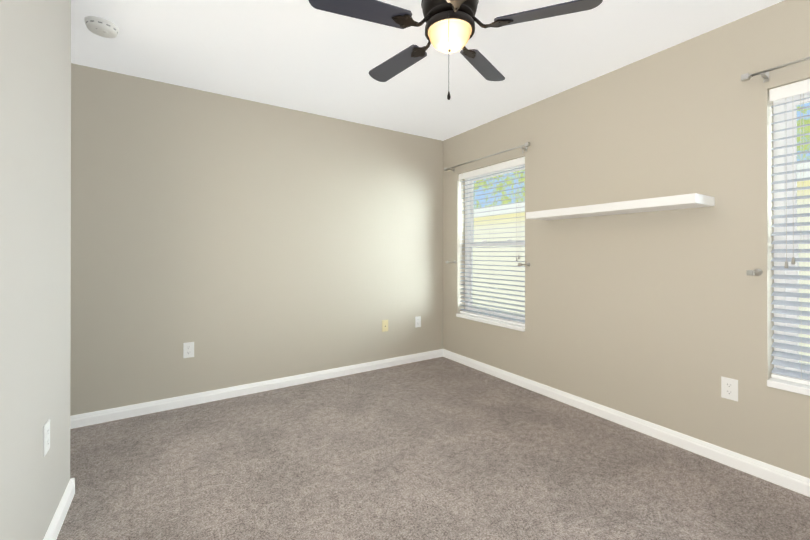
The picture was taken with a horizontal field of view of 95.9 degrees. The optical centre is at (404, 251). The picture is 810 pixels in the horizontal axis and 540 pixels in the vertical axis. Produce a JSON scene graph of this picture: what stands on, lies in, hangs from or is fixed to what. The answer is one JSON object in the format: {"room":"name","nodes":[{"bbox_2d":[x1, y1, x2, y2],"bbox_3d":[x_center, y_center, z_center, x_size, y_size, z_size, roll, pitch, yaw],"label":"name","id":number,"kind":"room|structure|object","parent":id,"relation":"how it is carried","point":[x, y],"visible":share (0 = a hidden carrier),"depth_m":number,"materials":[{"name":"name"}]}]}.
{"room":"empty bedroom","nodes":[
{"label":"empty bedroom","id":0,"kind":"room"},
{"bbox_2d":[0,0,70,539],"bbox_3d":[-1.132,-0.049,-0.445,1.567,2.440,4.237,0,0,-33],"label":"wall","id":1,"kind":"structure","parent":0,"point":[35,195],"depth_m":1.30,"materials":[{"name":"grey paint"}]},
{"bbox_2d":[43,419,49,455],"bbox_3d":[-1.390,0.721,1.420,0.007,0.117,0.072,0,0,-33],"label":"electrical outlet","id":2,"kind":"object","parent":1,"relation":"attached to","point":[46,437],"visible":1,"depth_m":1.41,"materials":[{"name":"white plastic"}]},
{"bbox_2d":[43,478,74,539],"bbox_3d":[-0.469,1.131,-0.015,0.015,0.083,4.252,0,0,-33],"label":"baseboard","id":3,"kind":"structure","parent":1,"relation":"attached to","point":[54,528],"depth_m":1.58,"materials":[{"name":"white wood"}]},
{"bbox_2d":[70,63,442,415],"bbox_3d":[-1.464,-0.041,3.052,4.771,2.440,0.200,0,0,-33],"label":"wall","id":4,"kind":"structure","parent":0,"point":[237,241],"depth_m":2.98,"materials":[{"name":"beige paint"}]},
{"bbox_2d":[183,342,193,357],"bbox_3d":[-1.658,0.754,2.803,0.072,0.117,0.007,0,0,-33],"label":"electrical outlet","id":5,"kind":"object","parent":4,"relation":"attached to","point":[188,349],"visible":1,"depth_m":2.80,"materials":[{"name":"white plastic"}]},
{"bbox_2d":[70,349,442,428],"bbox_3d":[-1.416,1.138,2.953,4.350,0.083,0.015,0,0,-33],"label":"baseboard","id":6,"kind":"structure","parent":4,"relation":"attached to","point":[96,417],"depth_m":2.96,"materials":[{"name":"white wood"}]},
{"bbox_2d":[382,320,387,331],"bbox_3d":[-0.202,0.756,3.733,0.072,0.117,0.007,0,0,-33],"label":"jack","id":7,"kind":"object","parent":4,"relation":"attached to","point":[384,325],"visible":1,"depth_m":3.73,"materials":[{"name":"beige plastic"}]},
{"bbox_2d":[415,316,420,327],"bbox_3d":[0.142,0.757,3.953,0.072,0.117,0.007,0,0,-33],"label":"electrical outlet","id":8,"kind":"object","parent":4,"relation":"attached to","point":[417,321],"visible":1,"depth_m":3.95,"materials":[{"name":"white plastic"}]},
{"bbox_2d":[71,0,783,140],"bbox_3d":[-0.026,-1.326,0.803,4.771,0.120,5.544,0,0,-33],"label":"ceiling","id":9,"kind":"structure","parent":0,"point":[303,55],"depth_m":2.30,"materials":[{"name":"paint"}]},
{"bbox_2d":[84,16,118,37],"bbox_3d":[-1.683,-1.240,2.032,0.148,0.047,0.148,0,0,-33],"label":"smoke detector","id":10,"kind":"object","parent":9,"relation":"attached to","point":[101,27],"visible":1,"depth_m":2.00,"materials":[{"name":"white plastic"}]},
{"bbox_2d":[309,0,602,99],"bbox_3d":[0.160,-0.934,1.587,1.125,0.660,1.105,0,0,-33],"label":"fan","id":11,"kind":"object","parent":9,"relation":"hanging from","point":[449,26],"visible":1,"depth_m":1.50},
{"bbox_2d":[57,357,809,539],"bbox_3d":[-0.026,1.234,0.797,4.771,0.120,5.544,0,0,-33],"label":"floor","id":12,"kind":"structure","parent":0,"point":[441,448],"depth_m":1.93,"materials":[{"name":"carpet"}]},
{"bbox_2d":[443,0,809,477],"bbox_3d":[1.900,-0.043,2.030,0.200,2.440,5.144,0,0,-33],"label":"wall","id":13,"kind":"structure","parent":0,"point":[663,318],"depth_m":2.30,"materials":[{"name":"beige paint"}]},
{"bbox_2d":[444,142,529,171],"bbox_3d":[0.759,-0.882,3.558,0.080,0.084,1.127,0,0,-33],"label":"curtain rod","id":14,"kind":"object","parent":13,"relation":"attached to","point":[527,144],"visible":1,"depth_m":3.37,"materials":[{"name":"silver metal"}]},
{"bbox_2d":[456,313,524,331],"bbox_3d":[0.840,0.678,3.580,0.127,0.035,0.892,0,0,-33],"label":"sill","id":15,"kind":"structure","parent":13,"relation":"attached to","point":[495,322],"depth_m":3.49,"materials":[{"name":"white wood"}]},
{"bbox_2d":[465,164,524,322],"bbox_3d":[0.923,-0.089,3.635,0.070,1.500,0.893,0,0,-33],"label":"window","id":16,"kind":"structure","parent":13,"relation":"in","point":[469,237],"depth_m":3.85,"materials":[{"name":"white plastic"}]},
{"bbox_2d":[459,156,524,325],"bbox_3d":[0.836,-0.091,3.579,0.083,1.492,0.881,0,0,-33],"label":"window blind","id":17,"kind":"object","parent":16,"relation":"attached to","point":[501,166],"visible":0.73,"depth_m":3.54,"materials":[{"name":"white plastic"}]},
{"bbox_2d":[518,262,529,266],"bbox_3d":[1.012,0.109,3.119,0.125,0.038,0.038,0,0,-33],"label":"curtain holdback","id":18,"kind":"object","parent":13,"relation":"attached to","point":[527,264],"visible":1,"depth_m":3.12,"materials":[{"name":"silver metal"}]},
{"bbox_2d":[526,193,714,220],"bbox_3d":[1.350,-0.283,2.465,0.260,0.052,1.100,0,0,-33],"label":"floating shelf","id":19,"kind":"object","parent":13,"relation":"attached to","point":[687,201],"visible":1,"depth_m":2.25,"materials":[{"name":"white paint"}]},
{"bbox_2d":[443,349,809,496],"bbox_3d":[1.810,1.135,1.970,0.015,0.083,5.144,0,0,-33],"label":"baseboard","id":20,"kind":"structure","parent":13,"relation":"attached to","point":[797,483],"depth_m":2.28,"materials":[{"name":"white wood"}]},
{"bbox_2d":[721,376,737,401],"bbox_3d":[1.787,0.755,2.013,0.007,0.117,0.072,0,0,-33],"label":"electrical outlet","id":21,"kind":"object","parent":13,"relation":"attached to","point":[729,388],"visible":1,"depth_m":2.01,"materials":[{"name":"white plastic"}]},
{"bbox_2d":[746,268,762,275],"bbox_3d":[1.799,0.107,1.886,0.125,0.038,0.038,0,0,-33],"label":"curtain holdback","id":22,"kind":"object","parent":13,"relation":"attached to","point":[757,272],"visible":1,"depth_m":1.88,"materials":[{"name":"silver metal"}]},
{"bbox_2d":[741,56,809,82],"bbox_3d":[2.076,-0.907,1.498,0.078,0.055,1.047,0,0,-33],"label":"curtain rod","id":23,"kind":"object","parent":13,"relation":"attached to","point":[764,74],"visible":1,"depth_m":1.86,"materials":[{"name":"silver metal"}]},
{"bbox_2d":[767,377,809,395],"bbox_3d":[2.147,0.673,1.533,0.127,0.035,0.892,0,0,-33],"label":"sill","id":24,"kind":"structure","parent":13,"relation":"attached to","point":[791,386],"depth_m":1.81,"materials":[{"name":"white wood"}]},
{"bbox_2d":[773,92,809,373],"bbox_3d":[2.230,-0.094,1.588,0.070,1.500,0.893,0,0,-33],"label":"window","id":25,"kind":"structure","parent":13,"relation":"in","point":[785,125],"depth_m":1.91,"materials":[{"name":"white plastic"}]},
{"bbox_2d":[769,79,809,384],"bbox_3d":[2.143,-0.096,1.532,0.083,1.492,0.881,0,0,-33],"label":"window blind","id":26,"kind":"object","parent":25,"relation":"attached to","point":[791,90],"visible":0.9,"depth_m":1.84,"materials":[{"name":"white plastic"}]},
{"label":"outside","id":27,"kind":"structure","parent":0,"visible":0},
{"bbox_2d":[473,102,809,363],"bbox_3d":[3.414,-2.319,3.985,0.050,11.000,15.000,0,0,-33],"label":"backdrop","id":28,"kind":"structure","parent":27,"point":[505,228],"depth_m":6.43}
]}

